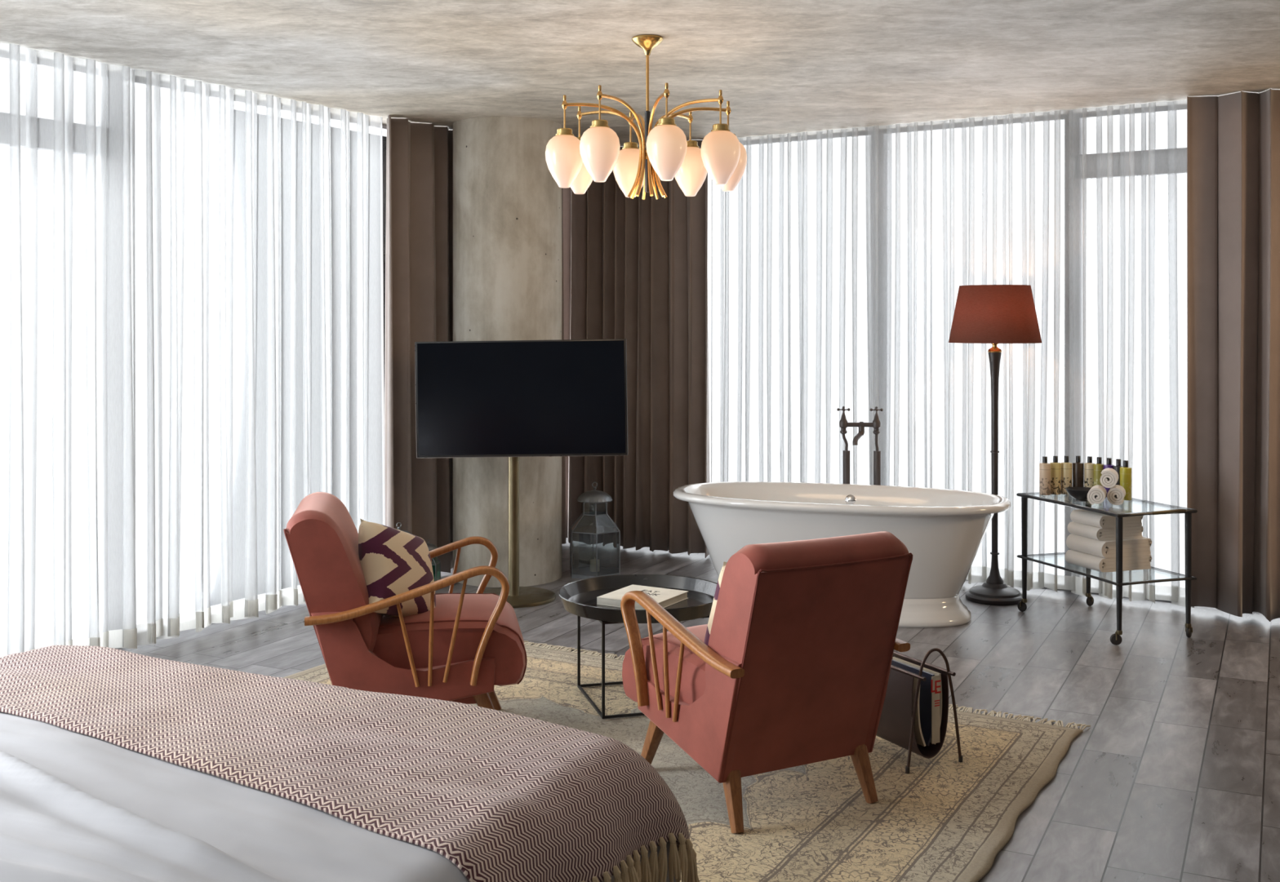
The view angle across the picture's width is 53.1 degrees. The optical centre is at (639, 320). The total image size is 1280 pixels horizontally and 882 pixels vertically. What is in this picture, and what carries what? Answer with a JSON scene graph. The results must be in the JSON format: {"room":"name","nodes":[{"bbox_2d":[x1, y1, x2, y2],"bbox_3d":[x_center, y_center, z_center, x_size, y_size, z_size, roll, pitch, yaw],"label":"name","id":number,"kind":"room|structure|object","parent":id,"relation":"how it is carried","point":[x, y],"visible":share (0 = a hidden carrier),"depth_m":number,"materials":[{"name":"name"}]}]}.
{"room":"hotel room","nodes":[
{"label":"hotel room","id":0,"kind":"room"},
{"bbox_2d":[453,116,561,587],"bbox_3d":[-0.763,0.174,7.385,0.624,2.600,0.624,0,0,0],"label":"column","id":1,"kind":"structure","parent":0,"point":[507,200],"depth_m":7.12,"materials":[{"name":"concrete"}]},
{"bbox_2d":[0,0,1279,146],"bbox_3d":[-1.276,-1.201,3.664,11.499,0.150,10.710,0,0,0],"label":"ceiling","id":2,"kind":"structure","parent":0,"point":[782,67],"depth_m":5.38,"materials":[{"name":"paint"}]},
{"bbox_2d":[0,43,155,657],"bbox_3d":[-2.852,0.166,4.715,0.114,2.576,2.473,0,0,31],"label":"sheer curtain","id":3,"kind":"object","parent":2,"relation":"hanging from","point":[23,60],"visible":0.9,"depth_m":5.44,"materials":[{"name":"white fabric"}]},
{"bbox_2d":[115,71,386,639],"bbox_3d":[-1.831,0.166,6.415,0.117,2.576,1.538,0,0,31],"label":"sheer curtain","id":4,"kind":"object","parent":2,"relation":"hanging from","point":[274,597],"visible":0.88,"depth_m":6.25,"materials":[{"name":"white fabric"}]},
{"bbox_2d":[384,115,565,573],"bbox_3d":[-0.986,0.171,7.732,0.185,2.586,1.641,0,0,31],"label":"curtain","id":5,"kind":"object","parent":2,"relation":"hanging from","point":[419,248],"visible":0.26,"depth_m":7.27,"materials":[{"name":"fabric"}]},
{"bbox_2d":[562,140,710,558],"bbox_3d":[-0.044,0.171,8.226,1.135,2.586,0.186,0,0,31],"label":"curtain","id":6,"kind":"object","parent":2,"relation":"hanging from","point":[635,270],"visible":0.68,"depth_m":8.16,"materials":[{"name":"fabric"}]},
{"bbox_2d":[545,35,746,199],"bbox_3d":[0.030,-0.806,5.100,0.770,0.636,0.770,0,0,11],"label":"chandelier","id":7,"kind":"object","parent":2,"relation":"hanging from","point":[664,152],"visible":1,"depth_m":4.98,"materials":[{"name":"gold metal"}]},
{"bbox_2d":[711,120,932,488],"bbox_3d":[1.053,0.166,7.590,1.417,2.576,0.114,0,0,32],"label":"sheer curtain","id":8,"kind":"object","parent":2,"relation":"hanging from","point":[743,432],"visible":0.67,"depth_m":7.62,"materials":[{"name":"white fabric"}]},
{"bbox_2d":[930,109,1086,596],"bbox_3d":[2.005,0.166,6.995,0.853,2.576,0.106,0,0,32],"label":"sheer curtain","id":9,"kind":"object","parent":2,"relation":"hanging from","point":[1011,578],"visible":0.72,"depth_m":6.97,"materials":[{"name":"white fabric"}]},
{"bbox_2d":[1082,101,1194,608],"bbox_3d":[2.580,0.166,6.638,0.552,2.576,0.094,0,0,32],"label":"sheer curtain","id":10,"kind":"object","parent":2,"relation":"hanging from","point":[1151,592],"visible":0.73,"depth_m":6.64,"materials":[{"name":"white fabric"}]},
{"bbox_2d":[1186,88,1279,622],"bbox_3d":[3.363,0.166,6.056,1.445,2.576,0.211,0,0,32],"label":"curtain","id":11,"kind":"object","parent":2,"relation":"hanging from","point":[1233,140],"visible":0.98,"depth_m":6.34,"materials":[{"name":"fabric"}]},
{"bbox_2d":[115,537,1279,881],"bbox_3d":[-1.276,1.534,3.664,11.499,0.120,10.710,0,0,0],"label":"floor","id":12,"kind":"structure","parent":0,"point":[1174,776],"depth_m":5.05,"materials":[{"name":"grey wood"}]},
{"bbox_2d":[0,51,115,638],"bbox_3d":[-2.983,0.174,4.925,0.100,2.598,2.164,0,0,31],"label":"window","id":13,"kind":"structure","parent":12,"relation":"on","point":[45,126],"depth_m":5.80,"materials":[{"name":"metal"}]},
{"bbox_2d":[395,522,412,534],"bbox_3d":[-1.245,1.258,6.620,0.225,0.432,0.258,0,0,-20],"label":"lantern","id":14,"kind":"object","parent":12,"relation":"on","point":[398,528],"visible":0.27,"depth_m":6.62,"materials":[{"name":"metal"}]},
{"bbox_2d":[426,540,440,582],"bbox_3d":[-1.175,1.345,7.120,0.112,0.259,0.112,0,0,5],"label":"lantern","id":15,"kind":"object","parent":12,"relation":"on","point":[436,563],"visible":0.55,"depth_m":7.10,"materials":[{"name":"metal"}]},
{"bbox_2d":[414,338,627,608],"bbox_3d":[-0.622,0.785,6.790,1.118,1.378,0.448,0,0,0],"label":"television","id":16,"kind":"object","parent":12,"relation":"on","point":[513,400],"visible":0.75,"depth_m":6.70,"materials":[{"name":"black metal"}]},
{"bbox_2d":[569,481,620,579],"bbox_3d":[-0.262,1.204,7.430,0.280,0.539,0.322,0,0,-6],"label":"lantern","id":17,"kind":"object","parent":12,"relation":"on","point":[593,518],"visible":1,"depth_m":7.41,"materials":[{"name":"metal"}]},
{"bbox_2d":[590,557,599,572],"bbox_3d":[-0.262,1.413,7.430,0.056,0.079,0.056,0,0,-6],"label":"candle","id":18,"kind":"object","parent":17,"relation":"on","point":[593,562],"depth_m":7.41,"materials":[{"name":"wax"}]},
{"bbox_2d":[282,640,1090,881],"bbox_3d":[-0.704,1.464,3.569,3.011,0.017,4.186,0,0,29],"label":"area rug","id":19,"kind":"object","parent":12,"relation":"on","point":[947,820],"visible":0.27,"depth_m":3.94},
{"bbox_2d":[0,711,676,881],"bbox_3d":[-1.249,1.139,2.203,1.926,0.642,2.084,0,0,27],"label":"bed","id":20,"kind":"object","parent":19,"relation":"on","point":[75,807],"visible":0.28,"depth_m":2.18,"materials":[{"name":"fabric"}]},
{"bbox_2d":[0,645,699,881],"bbox_3d":[-0.904,1.080,2.809,1.970,0.477,0.737,0,0,27],"label":"throw blanket","id":21,"kind":"object","parent":20,"relation":"on","point":[503,797],"visible":0.92,"depth_m":2.57,"materials":[{"name":"pink fabric"}]},
{"bbox_2d":[283,492,527,711],"bbox_3d":[-0.817,1.049,4.523,0.803,0.839,0.640,0,0,-10],"label":"armchair","id":22,"kind":"object","parent":19,"relation":"on","point":[468,645],"visible":0.84,"depth_m":4.26,"materials":[{"name":"pink fabric"}]},
{"bbox_2d":[358,519,435,617],"bbox_3d":[-0.840,0.877,4.440,0.215,0.398,0.418,0,0,32],"label":"throw pillow","id":23,"kind":"object","parent":22,"relation":"on","point":[393,562],"visible":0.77,"depth_m":4.36,"materials":[{"name":"fabric"}]},
{"bbox_2d":[373,594,525,686],"bbox_3d":[-0.696,1.118,4.544,0.559,0.242,0.569,0,0,-10],"label":"seat cushion","id":24,"kind":"object","parent":22,"relation":"on","point":[440,649],"depth_m":4.29,"materials":[{"name":"pink fabric"}]},
{"bbox_2d":[558,574,716,719],"bbox_3d":[0.012,1.251,4.950,0.655,0.414,0.655,0,0,-15],"label":"tray table","id":25,"kind":"object","parent":19,"relation":"on","point":[579,598],"visible":0.58,"depth_m":5.06,"materials":[{"name":"black metal"}]},
{"bbox_2d":[558,574,716,623],"bbox_3d":[0.012,1.073,4.950,0.655,0.059,0.655,0,0,-15],"label":"tray","id":26,"kind":"object","parent":25,"relation":"on","point":[579,598],"depth_m":5.07,"materials":[{"name":"black metal"}]},
{"bbox_2d":[596,584,688,609],"bbox_3d":[0.012,1.079,4.985,0.255,0.030,0.272,0,0,30],"label":"book","id":27,"kind":"object","parent":25,"relation":"on","point":[665,597],"visible":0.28,"depth_m":4.96,"materials":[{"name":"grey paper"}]},
{"bbox_2d":[620,531,912,833],"bbox_3d":[0.373,1.049,3.988,0.640,0.839,0.803,0,0,-28],"label":"armchair","id":28,"kind":"object","parent":19,"relation":"on","point":[793,669],"visible":1,"depth_m":3.71,"materials":[{"name":"pink fabric"}]},
{"bbox_2d":[622,624,707,704],"bbox_3d":[0.315,1.118,4.095,0.569,0.242,0.559,0,0,-29],"label":"seat cushion","id":29,"kind":"object","parent":28,"relation":"on","point":[670,674],"depth_m":3.98,"materials":[{"name":"pink fabric"}]},
{"bbox_2d":[703,561,727,645],"bbox_3d":[0.365,0.909,3.985,0.367,0.358,0.184,0,0,-29],"label":"throw pillow","id":30,"kind":"object","parent":28,"relation":"on","point":[719,581],"visible":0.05,"depth_m":3.93,"materials":[{"name":"fabric"}]},
{"bbox_2d":[875,648,962,773],"bbox_3d":[0.885,1.267,4.335,0.238,0.392,0.380,0,0,-28],"label":"magazine rack","id":31,"kind":"object","parent":19,"relation":"on","point":[897,719],"visible":0.56,"depth_m":4.24,"materials":[{"name":"metal"}]},
{"bbox_2d":[891,659,934,746],"bbox_3d":[0.904,1.284,4.328,0.035,0.232,0.240,0,0,-28],"label":"magazine","id":32,"kind":"object","parent":31,"relation":"in","point":[925,699],"visible":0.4,"depth_m":4.26,"materials":[{"name":"black paper"}]},
{"bbox_2d":[892,657,942,744],"bbox_3d":[0.923,1.284,4.336,0.051,0.232,0.245,0,0,-28],"label":"magazine","id":33,"kind":"object","parent":31,"relation":"in","point":[936,686],"visible":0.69,"depth_m":4.23,"materials":[{"name":"paper"}]},
{"bbox_2d":[912,678,925,746],"bbox_3d":[0.868,1.284,4.309,0.035,0.232,0.240,0,0,-28],"label":"magazine","id":34,"kind":"object","parent":31,"relation":"in","point":[919,739],"visible":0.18,"depth_m":4.21,"materials":[{"name":"paper"}]},
{"bbox_2d":[740,130,876,395],"bbox_3d":[0.431,0.174,8.237,2.349,2.598,0.101,0,0,32],"label":"window","id":35,"kind":"structure","parent":12,"relation":"on","point":[860,135],"depth_m":7.63,"materials":[{"name":"metal"}]},
{"bbox_2d":[672,481,1011,628],"bbox_3d":[1.000,1.175,6.500,1.696,0.598,0.832,0,0,17],"label":"bathtub","id":36,"kind":"object","parent":12,"relation":"on","point":[944,531],"visible":0.62,"depth_m":6.21,"materials":[{"name":"ceramic"}]},
{"bbox_2d":[836,406,883,485],"bbox_3d":[1.206,0.972,7.021,0.212,1.004,0.164,0,0,-28],"label":"faucet","id":37,"kind":"object","parent":12,"relation":"on","point":[843,424],"visible":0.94,"depth_m":7.01,"materials":[{"name":"metal"}]},
{"bbox_2d":[878,114,1071,591],"bbox_3d":[1.904,0.174,7.319,1.122,2.598,0.100,0,0,32],"label":"window","id":38,"kind":"structure","parent":12,"relation":"on","point":[883,329],"depth_m":7.55,"materials":[{"name":"metal"}]},
{"bbox_2d":[948,284,1041,605],"bbox_3d":[1.874,0.645,6.770,0.476,1.658,0.476,0,0,0],"label":"floor lamp","id":39,"kind":"object","parent":12,"relation":"on","point":[994,315],"visible":0.98,"depth_m":6.64,"materials":[{"name":"red fabric"}]},
{"bbox_2d":[1016,492,1197,645],"bbox_3d":[2.243,1.171,6.211,0.465,0.606,0.772,0,0,-19],"label":"cart","id":40,"kind":"object","parent":12,"relation":"on","point":[1135,507],"visible":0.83,"depth_m":5.99,"materials":[{"name":"black metal"}]},
{"bbox_2d":[1022,598,1026,603],"bbox_3d":[1.942,1.414,6.474,0.028,0.020,0.027,0,0,-19],"label":"socket","id":41,"kind":"object","parent":40,"relation":"attached to","point":[1024,600],"depth_m":6.46,"materials":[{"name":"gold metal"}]},
{"bbox_2d":[1039,456,1050,495],"bbox_3d":[2.032,0.778,6.430,0.054,0.192,0.054,0,0,0],"label":"toiletry bottle","id":42,"kind":"object","parent":40,"relation":"on","point":[1044,467],"visible":1,"depth_m":6.41,"materials":[{"name":"beige plastic"}]},
{"bbox_2d":[1049,456,1061,494],"bbox_3d":[2.093,0.778,6.455,0.054,0.192,0.054,0,0,0],"label":"toiletry bottle","id":43,"kind":"object","parent":40,"relation":"on","point":[1055,467],"visible":1,"depth_m":6.43,"materials":[{"name":"beige plastic"}]},
{"bbox_2d":[1061,455,1071,494],"bbox_3d":[2.150,0.778,6.460,0.054,0.192,0.054,0,0,0],"label":"toiletry bottle","id":44,"kind":"object","parent":40,"relation":"on","point":[1066,467],"visible":0.94,"depth_m":6.44,"materials":[{"name":"beige plastic"}]},
{"bbox_2d":[1065,487,1090,502],"bbox_3d":[2.140,0.845,6.215,0.146,0.058,0.146,0,0,0],"label":"bowl","id":45,"kind":"object","parent":40,"relation":"on","point":[1079,494],"visible":0.77,"depth_m":6.18,"materials":[{"name":"black ceramic"}]},
{"bbox_2d":[1072,455,1084,487],"bbox_3d":[2.209,0.778,6.460,0.054,0.192,0.054,0,0,0],"label":"toiletry bottle","id":46,"kind":"object","parent":40,"relation":"on","point":[1077,467],"visible":0.83,"depth_m":6.44,"materials":[{"name":"brown plastic"}]},
{"bbox_2d":[1085,593,1091,597],"bbox_3d":[2.310,1.414,6.603,0.028,0.020,0.027,0,0,-19],"label":"socket","id":47,"kind":"object","parent":40,"relation":"attached to","point":[1088,595],"depth_m":6.59,"materials":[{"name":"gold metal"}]},
{"bbox_2d":[1084,456,1093,488],"bbox_3d":[2.258,0.778,6.435,0.054,0.192,0.054,0,0,0],"label":"toiletry bottle","id":48,"kind":"object","parent":40,"relation":"on","point":[1089,466],"visible":0.82,"depth_m":6.41,"materials":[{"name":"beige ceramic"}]},
{"bbox_2d":[1087,485,1106,505],"bbox_3d":[2.168,0.829,6.080,0.080,0.082,0.120,0,0,24],"label":"rolled towel","id":49,"kind":"object","parent":40,"relation":"on","point":[1096,495],"visible":1,"depth_m":6.03,"materials":[{"name":"white fabric"}]},
{"bbox_2d":[1093,457,1103,487],"bbox_3d":[2.293,0.778,6.400,0.054,0.192,0.054,0,0,0],"label":"toiletry bottle","id":50,"kind":"object","parent":40,"relation":"on","point":[1099,467],"visible":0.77,"depth_m":6.38,"materials":[{"name":"yellow plastic"}]},
{"bbox_2d":[1026,554,1185,582],"bbox_3d":[2.242,1.191,6.208,0.400,0.005,0.710,0,0,-19],"label":"glass shelf","id":51,"kind":"object","parent":40,"relation":"attached to","point":[1153,575],"depth_m":6.05,"materials":[{"name":"clear glass"}]},
{"bbox_2d":[1064,550,1151,573],"bbox_3d":[2.264,1.155,6.199,0.308,0.066,0.250,0,0,-19],"label":"folded towel","id":52,"kind":"object","parent":40,"relation":"on","point":[1093,562],"visible":0.77,"depth_m":6.10,"materials":[{"name":"white fabric"}]},
{"bbox_2d":[1066,533,1151,558],"bbox_3d":[2.267,1.083,6.201,0.301,0.078,0.250,0,0,-21],"label":"folded towel","id":53,"kind":"object","parent":52,"relation":"on","point":[1132,547],"visible":0.79,"depth_m":6.11,"materials":[{"name":"white fabric"}]},
{"bbox_2d":[1066,521,1143,541],"bbox_3d":[2.252,1.014,6.206,0.269,0.058,0.220,0,0,-18],"label":"folded towel","id":54,"kind":"object","parent":53,"relation":"on","point":[1074,528],"visible":0.78,"depth_m":6.12,"materials":[{"name":"white fabric"}]},
{"bbox_2d":[1070,509,1142,528],"bbox_3d":[2.256,0.955,6.199,0.257,0.060,0.210,0,0,-20],"label":"folded towel","id":55,"kind":"object","parent":54,"relation":"on","point":[1080,516],"visible":0.72,"depth_m":6.12,"materials":[{"name":"white fabric"}]},
{"bbox_2d":[1028,493,1187,514],"bbox_3d":[2.242,0.877,6.208,0.400,0.005,0.710,0,0,-19],"label":"glass shelf","id":56,"kind":"object","parent":40,"relation":"attached to","point":[1135,506],"depth_m":6.07,"materials":[{"name":"clear glass"}]},
{"bbox_2d":[1103,457,1115,497],"bbox_3d":[2.328,0.778,6.360,0.054,0.192,0.054,0,0,0],"label":"toiletry bottle","id":57,"kind":"object","parent":40,"relation":"on","point":[1108,465],"visible":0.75,"depth_m":6.35,"materials":[{"name":"purple plastic"}]},
{"bbox_2d":[1106,484,1125,505],"bbox_3d":[2.268,0.831,6.100,0.076,0.082,0.120,0,0,24],"label":"rolled towel","id":58,"kind":"object","parent":40,"relation":"on","point":[1116,495],"visible":1,"depth_m":6.05,"materials":[{"name":"white fabric"}]},
{"bbox_2d":[1099,468,1118,488],"bbox_3d":[2.233,0.749,6.098,0.076,0.082,0.120,0,0,24],"label":"rolled towel","id":59,"kind":"object","parent":58,"relation":"on","point":[1109,477],"visible":1,"depth_m":6.05,"materials":[{"name":"white fabric"}]},
{"bbox_2d":[1112,458,1123,485],"bbox_3d":[2.356,0.778,6.310,0.054,0.192,0.054,0,0,0],"label":"toiletry bottle","id":60,"kind":"object","parent":40,"relation":"on","point":[1117,468],"visible":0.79,"depth_m":6.29,"materials":[{"name":"plastic"}]},
{"bbox_2d":[1115,630,1122,635],"bbox_3d":[2.174,1.414,5.813,0.028,0.020,0.027,0,0,-19],"label":"socket","id":61,"kind":"object","parent":40,"relation":"attached to","point":[1117,632],"depth_m":5.80,"materials":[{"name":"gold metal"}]},
{"bbox_2d":[1120,460,1131,500],"bbox_3d":[2.369,0.778,6.250,0.054,0.192,0.054,0,0,0],"label":"toiletry bottle","id":62,"kind":"object","parent":40,"relation":"on","point":[1125,472],"visible":0.94,"depth_m":6.23,"materials":[{"name":"yellow plastic"}]},
{"bbox_2d":[1185,623,1191,628],"bbox_3d":[2.542,1.414,5.942,0.028,0.020,0.027,0,0,-19],"label":"socket","id":63,"kind":"object","parent":40,"relation":"attached to","point":[1187,625],"depth_m":5.93,"materials":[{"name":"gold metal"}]},
{"bbox_2d":[1071,105,1186,601],"bbox_3d":[3.356,0.174,6.414,2.301,2.598,0.101,0,0,32],"label":"window","id":64,"kind":"structure","parent":12,"relation":"on","point":[1163,160],"depth_m":6.96,"materials":[{"name":"metal"}]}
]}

